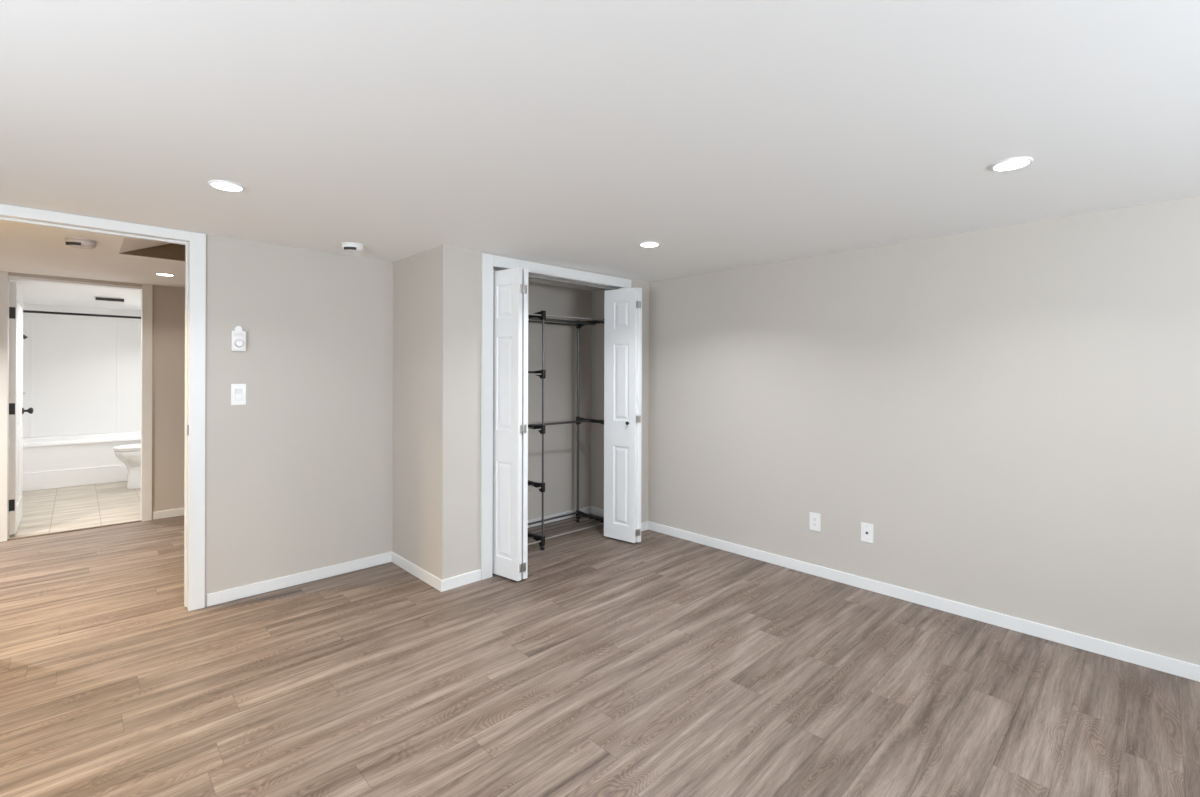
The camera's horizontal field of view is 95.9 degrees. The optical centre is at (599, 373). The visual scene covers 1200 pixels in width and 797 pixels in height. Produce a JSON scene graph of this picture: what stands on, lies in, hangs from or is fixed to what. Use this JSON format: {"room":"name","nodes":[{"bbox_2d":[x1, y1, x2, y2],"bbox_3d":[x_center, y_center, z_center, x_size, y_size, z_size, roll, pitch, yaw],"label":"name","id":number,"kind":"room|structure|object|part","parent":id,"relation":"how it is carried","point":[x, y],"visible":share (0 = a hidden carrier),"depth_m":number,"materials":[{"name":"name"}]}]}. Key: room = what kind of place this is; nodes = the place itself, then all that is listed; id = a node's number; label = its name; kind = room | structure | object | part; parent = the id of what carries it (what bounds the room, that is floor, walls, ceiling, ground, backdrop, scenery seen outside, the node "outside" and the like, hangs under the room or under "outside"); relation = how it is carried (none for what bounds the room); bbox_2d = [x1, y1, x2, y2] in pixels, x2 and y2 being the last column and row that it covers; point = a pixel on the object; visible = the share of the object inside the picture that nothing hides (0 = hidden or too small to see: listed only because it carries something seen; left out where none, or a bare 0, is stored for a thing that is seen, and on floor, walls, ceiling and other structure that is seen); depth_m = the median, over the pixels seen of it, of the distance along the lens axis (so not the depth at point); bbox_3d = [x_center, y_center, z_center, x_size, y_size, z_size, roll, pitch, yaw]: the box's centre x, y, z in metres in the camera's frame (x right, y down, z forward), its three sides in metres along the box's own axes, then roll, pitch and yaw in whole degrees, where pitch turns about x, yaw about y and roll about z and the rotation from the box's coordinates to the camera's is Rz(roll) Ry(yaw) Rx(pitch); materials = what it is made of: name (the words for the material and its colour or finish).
{"room":"empty bedroom","nodes":[
{"label":"empty bedroom","id":0,"kind":"room"},
{"bbox_2d":[9,303,140,437],"bbox_3d":[-5.476,0.241,5.959,1.870,2.170,3.250,0,0,-44],"label":"wall","id":1,"kind":"structure","parent":0,"point":[34,307],"depth_m":6.92,"materials":[{"name":"white paint"}]},
{"bbox_2d":[9,317,140,437],"bbox_3d":[-6.517,0.053,7.037,1.636,1.461,0.021,0,0,-44],"label":"tub surround","id":2,"kind":"object","parent":1,"relation":"attached to","point":[80,377],"visible":0.7,"depth_m":6.91,"materials":[{"name":"white plastic"}]},
{"bbox_2d":[23,310,140,318],"bbox_3d":[-6.022,-0.698,6.527,1.611,0.060,0.060,0,0,-44],"label":"shower rod","id":3,"kind":"object","parent":1,"relation":"attached to","point":[25,311],"visible":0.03,"depth_m":6.40,"materials":[{"name":"black"}]},
{"bbox_2d":[8,272,184,519],"bbox_3d":[-4.459,0.262,4.617,5.200,2.134,0.115,0,0,-44],"label":"wall","id":4,"kind":"structure","parent":0,"point":[168,317],"depth_m":4.99,"materials":[{"name":"beige paint"}]},
{"bbox_2d":[9,282,32,534],"bbox_3d":[-5.019,0.282,4.695,0.111,2.055,0.792,0,0,-44],"label":"door","id":5,"kind":"structure","parent":4,"relation":"in","point":[16,410],"depth_m":4.43,"materials":[{"name":"white wood"}]},
{"bbox_3d":[-5.234,0.342,4.947,0.070,0.060,0.060,0,0,-44],"label":"knob","id":6,"kind":"part","parent":5,"relation":"part of","materials":[{"name":"black metal"}]},
{"bbox_2d":[0,271,152,541],"bbox_3d":[-4.448,0.263,4.617,0.956,2.133,0.130,0,0,-44],"label":"door frame","id":7,"kind":"structure","parent":4,"relation":"attached to","point":[146,290],"depth_m":4.44,"materials":[{"name":"white wood"}]},
{"bbox_3d":[-4.726,0.262,4.268,0.070,2.133,0.015,0,0,-44],"label":"casing","id":8,"kind":"part","parent":7,"relation":"part of","materials":[{"name":"white wood"}]},
{"bbox_3d":[-4.089,0.264,4.883,0.070,2.133,0.015,0,0,-44],"label":"casing","id":9,"kind":"part","parent":7,"relation":"part of","materials":[{"name":"white wood"}]},
{"bbox_2d":[153,508,183,519],"bbox_3d":[-3.304,1.298,5.646,2.104,0.070,0.012,0,0,-44],"label":"baseboard","id":10,"kind":"structure","parent":4,"relation":"attached to","point":[174,512],"depth_m":4.99,"materials":[{"name":"white wood"}]},
{"bbox_2d":[119,237,169,252],"bbox_3d":[-2.047,-1.330,4.136,2.405,1.066,0.880,0,0,-44],"label":"ceiling","id":11,"kind":"structure","parent":0,"point":[129,244],"depth_m":3.52,"materials":[{"name":"white paint"}]},
{"bbox_2d":[205,234,590,605],"bbox_3d":[-2.164,0.270,3.271,5.662,2.134,0.115,0,0,-44],"label":"wall","id":12,"kind":"structure","parent":0,"point":[299,475],"depth_m":3.50,"materials":[{"name":"beige paint"}]},
{"bbox_2d":[0,204,205,610],"bbox_3d":[-2.641,0.269,2.799,0.958,2.132,0.130,0,0,-44],"label":"door frame","id":13,"kind":"structure","parent":12,"relation":"attached to","point":[195,243],"depth_m":3.05,"materials":[{"name":"white wood"}]},
{"bbox_3d":[-2.598,-0.771,2.758,0.810,0.052,0.015,0,0,-44],"label":"head casing","id":14,"kind":"part","parent":13,"relation":"part of","materials":[{"name":"white wood"}]},
{"bbox_3d":[-2.284,0.270,3.065,0.074,2.132,0.015,0,0,-44],"label":"casing","id":15,"kind":"part","parent":13,"relation":"part of","materials":[{"name":"white wood"}]},
{"bbox_2d":[231,326,245,350],"bbox_3d":[-2.130,-0.206,3.190,0.072,0.148,0.046,0,0,-44],"label":"thermostat","id":16,"kind":"object","parent":12,"relation":"attached to","point":[238,336],"visible":1,"depth_m":3.18,"materials":[{"name":"white plastic"}]},
{"bbox_2d":[231,384,245,404],"bbox_3d":[-2.142,0.125,3.206,0.074,0.124,0.008,0,0,-44],"label":"light switch","id":17,"kind":"object","parent":12,"relation":"attached to","point":[238,391],"visible":1,"depth_m":3.20,"materials":[{"name":"white plastic"}]},
{"bbox_2d":[207,552,391,606],"bbox_3d":[-1.864,1.302,3.475,1.081,0.070,0.012,0,0,-44],"label":"baseboard","id":18,"kind":"structure","parent":12,"relation":"attached to","point":[244,591],"depth_m":3.41,"materials":[{"name":"white wood"}]},
{"bbox_2d":[528,506,590,527],"bbox_3d":[-0.745,1.306,4.556,1.831,0.070,0.012,0,0,-44],"label":"baseboard","id":19,"kind":"structure","parent":12,"relation":"attached to","point":[587,510],"depth_m":4.90,"materials":[{"name":"white wood"}]},
{"bbox_2d":[392,244,457,579],"bbox_3d":[-1.186,0.273,3.626,0.100,2.134,0.732,0,0,-44],"label":"wall","id":20,"kind":"structure","parent":0,"point":[425,283],"depth_m":3.49,"materials":[{"name":"beige paint"}]},
{"bbox_2d":[392,552,442,591],"bbox_3d":[-1.222,1.304,3.579,0.012,0.070,0.732,0,0,-44],"label":"baseboard","id":21,"kind":"structure","parent":20,"relation":"attached to","point":[437,583],"depth_m":3.53,"materials":[{"name":"white wood"}]},
{"bbox_2d":[457,247,648,575],"bbox_3d":[-0.278,0.275,4.075,1.831,2.134,0.115,0,0,-44],"label":"wall","id":22,"kind":"structure","parent":0,"point":[469,261],"depth_m":3.47,"materials":[{"name":"beige paint"}]},
{"bbox_2d":[443,569,480,590],"bbox_3d":[-0.870,1.306,3.418,0.270,0.070,0.012,0,0,-44],"label":"baseboard","id":23,"kind":"structure","parent":22,"relation":"attached to","point":[470,577],"depth_m":3.41,"materials":[{"name":"white wood"}]},
{"bbox_2d":[492,267,527,580],"bbox_3d":[-0.609,0.326,3.575,0.138,2.005,0.311,0,0,-44],"label":"door","id":24,"kind":"structure","parent":22,"relation":"in","point":[510,286],"depth_m":3.50,"materials":[{"name":"white wood"}]},
{"bbox_2d":[481,253,630,579],"bbox_3d":[-0.297,0.282,4.045,1.420,2.120,0.130,0,0,-44],"label":"door frame","id":25,"kind":"structure","parent":22,"relation":"attached to","point":[489,262],"depth_m":3.54,"materials":[{"name":"white wood"}]},
{"bbox_3d":[-0.739,0.281,3.539,0.081,2.120,0.015,0,0,-44],"label":"casing","id":26,"kind":"part","parent":25,"relation":"part of","materials":[{"name":"white wood"}]},
{"bbox_3d":[-0.254,-0.742,4.004,1.258,0.072,0.015,0,0,-44],"label":"head casing","id":27,"kind":"part","parent":25,"relation":"part of","materials":[{"name":"white wood"}]},
{"bbox_3d":[0.224,0.284,4.469,0.081,2.120,0.015,0,0,-44],"label":"casing","id":28,"kind":"part","parent":25,"relation":"part of","materials":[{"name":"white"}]},
{"bbox_2d":[493,268,619,289],"bbox_3d":[-0.300,-0.694,4.051,1.252,0.021,0.032,0,0,-44],"label":"closet track","id":29,"kind":"object","parent":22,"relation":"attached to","point":[494,269],"visible":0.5,"depth_m":4.09,"materials":[{"name":"silver metal"}]},
{"bbox_2d":[604,287,641,542],"bbox_3d":[0.184,0.328,4.354,0.120,2.005,0.318,0,0,-44],"label":"door","id":30,"kind":"structure","parent":22,"relation":"in","point":[622,307],"depth_m":4.31,"materials":[{"name":"white wood"}]},
{"bbox_2d":[641,521,647,531],"bbox_3d":[0.331,1.309,4.578,0.228,0.070,0.012,0,0,-44],"label":"baseboard","id":31,"kind":"structure","parent":22,"relation":"attached to","point":[644,526],"depth_m":4.62,"materials":[{"name":"white wood"}]},
{"bbox_2d":[0,0,1199,310],"bbox_3d":[-2.163,-0.866,3.007,6.262,0.136,12.165,0,0,-44],"label":"ceiling","id":32,"kind":"structure","parent":0,"point":[577,134],"depth_m":1.72,"materials":[{"name":"white paint"}]},
{"bbox_2d":[65,237,96,248],"bbox_3d":[-3.115,-0.776,3.245,0.140,0.049,0.140,0,0,-36],"label":"smoke detector","id":33,"kind":"object","parent":32,"relation":"attached to","point":[82,243],"visible":1,"depth_m":3.21,"materials":[{"name":"grey plastic"}]},
{"bbox_3d":[-3.115,-0.795,3.245,0.140,0.011,0.140,0,0,-36],"label":"plate","id":34,"kind":"part","parent":33,"relation":"part of","materials":[{"name":"grey plastic"}]},
{"bbox_2d":[94,296,124,303],"bbox_3d":[-5.489,-0.818,6.054,0.250,0.052,0.250,0,0,-44],"label":"exhaust fan","id":35,"kind":"object","parent":32,"relation":"attached to","point":[98,299],"visible":1,"depth_m":5.99,"materials":[{"name":"white plastic"}]},
{"bbox_2d":[155,272,174,275],"bbox_3d":[-3.510,-0.797,4.363,0.130,0.010,0.130,0,0,-44],"label":"recessed light","id":36,"kind":"object","parent":32,"relation":"in","point":[158,273],"visible":1,"depth_m":4.34,"materials":[{"name":"white plastic"}]},
{"bbox_2d":[208,180,244,191],"bbox_3d":[-1.579,-0.791,2.289,0.130,0.010,0.130,0,0,-44],"label":"recessed light","id":37,"kind":"object","parent":32,"relation":"in","point":[219,184],"visible":1,"depth_m":2.27,"materials":[{"name":"white plastic"}]},
{"bbox_2d":[212,183,241,190],"bbox_3d":[-1.579,-0.790,2.289,0.104,0.009,0.104,0,0,-44],"label":"diffuser","id":38,"kind":"object","parent":37,"relation":"attached to","point":[222,186],"depth_m":2.28,"materials":[{"name":"white plastic"}]},
{"bbox_2d":[341,242,363,252],"bbox_3d":[-1.529,-0.772,3.345,0.130,0.048,0.130,0,0,-36],"label":"smoke detector","id":39,"kind":"object","parent":32,"relation":"attached to","point":[350,247],"visible":1,"depth_m":3.30,"materials":[{"name":"white plastic"}]},
{"bbox_3d":[-1.529,-0.790,3.345,0.130,0.011,0.130,0,0,-36],"label":"plate","id":40,"kind":"part","parent":39,"relation":"part of","materials":[{"name":"white plastic"}]},
{"bbox_2d":[639,241,659,246],"bbox_3d":[0.302,-0.785,3.302,0.130,0.010,0.130,0,0,-44],"label":"recessed light","id":41,"kind":"object","parent":32,"relation":"in","point":[648,243],"visible":1,"depth_m":3.28,"materials":[{"name":"white plastic"}]},
{"bbox_2d":[641,243,657,246],"bbox_3d":[0.302,-0.784,3.302,0.104,0.009,0.104,0,0,-44],"label":"diffuser","id":42,"kind":"object","parent":41,"relation":"attached to","point":[642,244],"depth_m":3.29,"materials":[{"name":"white plastic"}]},
{"bbox_2d":[990,157,1032,170],"bbox_3d":[1.540,-0.781,2.025,0.130,0.010,0.130,0,0,-44],"label":"recessed light","id":43,"kind":"object","parent":32,"relation":"in","point":[1016,162],"visible":1,"depth_m":2.01,"materials":[{"name":"white plastic"}]},
{"bbox_2d":[994,160,1028,169],"bbox_3d":[1.540,-0.781,2.025,0.104,0.009,0.104,0,0,-44],"label":"diffuser","id":44,"kind":"object","parent":43,"relation":"attached to","point":[1003,164],"depth_m":2.02,"materials":[{"name":"white plastic"}]},
{"bbox_2d":[0,481,1199,796],"bbox_3d":[-2.152,1.367,2.989,6.262,0.060,12.115,0,0,-44],"label":"floor","id":45,"kind":"structure","parent":0,"point":[659,665],"depth_m":2.32,"materials":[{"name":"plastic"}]},
{"bbox_2d":[7,520,141,540],"bbox_3d":[-4.427,1.327,4.591,0.816,0.006,0.040,0,0,-44],"label":"threshold","id":46,"kind":"object","parent":45,"relation":"on","point":[137,520],"visible":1,"depth_m":4.56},
{"bbox_2d":[23,431,140,490],"bbox_3d":[-6.263,1.055,6.770,1.638,0.538,0.761,0,0,-44],"label":"bathtub","id":47,"kind":"object","parent":45,"relation":"on","point":[49,462],"visible":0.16,"depth_m":6.37,"materials":[{"name":"white ceramic"}]},
{"bbox_2d":[113,444,140,488],"bbox_3d":[-5.278,0.914,6.403,0.726,0.825,0.450,0,0,-44],"label":"toilet","id":48,"kind":"object","parent":45,"relation":"on","point":[130,455],"visible":0.31,"depth_m":6.20,"materials":[{"name":"white ceramic"}]},
{"bbox_3d":[-5.355,0.871,6.328,0.510,0.019,0.374,0,0,-44],"label":"seat","id":49,"kind":"part","parent":48,"relation":"part of","materials":[{"name":"white plastic"}]},
{"bbox_3d":[-5.355,0.849,6.328,0.510,0.022,0.374,0,0,-44],"label":"lid","id":50,"kind":"part","parent":48,"relation":"part of","materials":[{"name":"white plastic"}]},
{"bbox_2d":[528,311,603,549],"bbox_3d":[-0.491,0.433,4.332,1.232,1.818,0.435,0,0,-44],"label":"rack","id":51,"kind":"object","parent":45,"relation":"on","point":[540,539],"visible":0.34,"depth_m":4.42,"materials":[{"name":"grey metal"}]},
{"bbox_3d":[-0.573,0.869,4.254,0.028,0.064,0.397,0,0,-44],"label":"arm","id":52,"kind":"part","parent":51,"relation":"part of","materials":[{"name":"black plastic"}]},
{"bbox_3d":[-0.569,-0.440,4.254,0.028,0.064,0.397,0,0,-44],"label":"arm","id":53,"kind":"part","parent":51,"relation":"part of","materials":[{"name":"black plastic"}]},
{"bbox_3d":[-0.570,0.007,4.254,0.028,0.064,0.397,0,0,-44],"label":"arm","id":54,"kind":"part","parent":51,"relation":"part of","materials":[{"name":"black plastic"}]},
{"bbox_3d":[-0.572,0.426,4.254,0.028,0.064,0.397,0,0,-44],"label":"arm","id":55,"kind":"part","parent":51,"relation":"part of","materials":[{"name":"black plastic"}]},
{"bbox_3d":[-0.574,1.280,4.254,0.028,0.078,0.397,0,0,-44],"label":"arm","id":56,"kind":"part","parent":51,"relation":"part of","materials":[{"name":"black plastic"}]},
{"bbox_3d":[-0.330,0.415,4.515,0.710,0.018,0.018,0,0,-44],"label":"hanging rail","id":57,"kind":"part","parent":51,"relation":"part of","materials":[{"name":"grey metal"}]},
{"bbox_3d":[-0.300,-0.431,4.487,0.710,0.018,0.018,0,0,-44],"label":"hanging rail","id":58,"kind":"part","parent":51,"relation":"part of","materials":[{"name":"grey metal"}]},
{"bbox_3d":[-0.063,1.282,4.747,0.028,0.078,0.397,0,0,-44],"label":"arm","id":59,"kind":"part","parent":51,"relation":"part of","materials":[{"name":"black plastic"}]},
{"bbox_3d":[-0.058,-0.438,4.747,0.028,0.064,0.397,0,0,-44],"label":"arm","id":60,"kind":"part","parent":51,"relation":"part of","materials":[{"name":"black plastic"}]},
{"bbox_3d":[-0.061,0.428,4.747,0.028,0.064,0.397,0,0,-44],"label":"arm","id":61,"kind":"part","parent":51,"relation":"part of","materials":[{"name":"black plastic"}]},
{"bbox_2d":[591,195,1199,664],"bbox_3d":[2.072,0.283,3.043,0.115,2.134,6.328,0,0,-44],"label":"wall","id":62,"kind":"structure","parent":0,"point":[1012,412],"depth_m":3.00,"materials":[{"name":"beige paint"}]},
{"bbox_2d":[591,506,603,516],"bbox_3d":[0.123,1.309,4.966,0.012,0.070,0.605,0,0,-44],"label":"baseboard","id":63,"kind":"structure","parent":62,"relation":"attached to","point":[594,510],"depth_m":5.11,"materials":[{"name":"white wood"}]},
{"bbox_2d":[810,512,819,530],"bbox_3d":[1.435,0.991,3.612,0.007,0.116,0.072,0,0,-44],"label":"power outlet","id":64,"kind":"object","parent":62,"relation":"attached to","point":[814,517],"visible":1,"depth_m":3.61,"materials":[{"name":"white plastic"}]},
{"bbox_2d":[812,516,816,526],"bbox_3d":[1.435,0.991,3.612,0.006,0.067,0.033,0,0,-44],"label":"receptacle","id":65,"kind":"object","parent":64,"relation":"attached to","point":[814,518],"depth_m":3.61,"materials":[{"name":"white plastic"}]},
{"bbox_2d":[861,522,873,542],"bbox_3d":[1.663,0.994,3.370,0.015,0.117,0.074,0,0,-44],"label":"outlet","id":66,"kind":"object","parent":62,"relation":"attached to","point":[867,529],"visible":1,"depth_m":3.37,"materials":[{"name":"white plastic"}]},
{"bbox_2d":[648,521,1199,681],"bbox_3d":[2.277,1.315,2.735,0.012,0.070,5.366,0,0,-44],"label":"baseboard","id":67,"kind":"structure","parent":62,"relation":"attached to","point":[1169,665],"depth_m":2.98,"materials":[{"name":"white wood"}]},
{"bbox_3d":[-2.047,-1.447,4.136,2.405,1.100,1.040,0,0,-44],"label":"wall","id":68,"kind":"structure","parent":0,"visible":0},
{"bbox_2d":[119,243,184,260],"bbox_3d":[-2.346,-1.291,4.445,2.405,0.986,0.020,0,0,-44],"label":"trim","id":69,"kind":"structure","parent":68,"relation":"attached to","point":[171,251],"depth_m":3.77,"materials":[{"name":"beige paint"}]}
]}

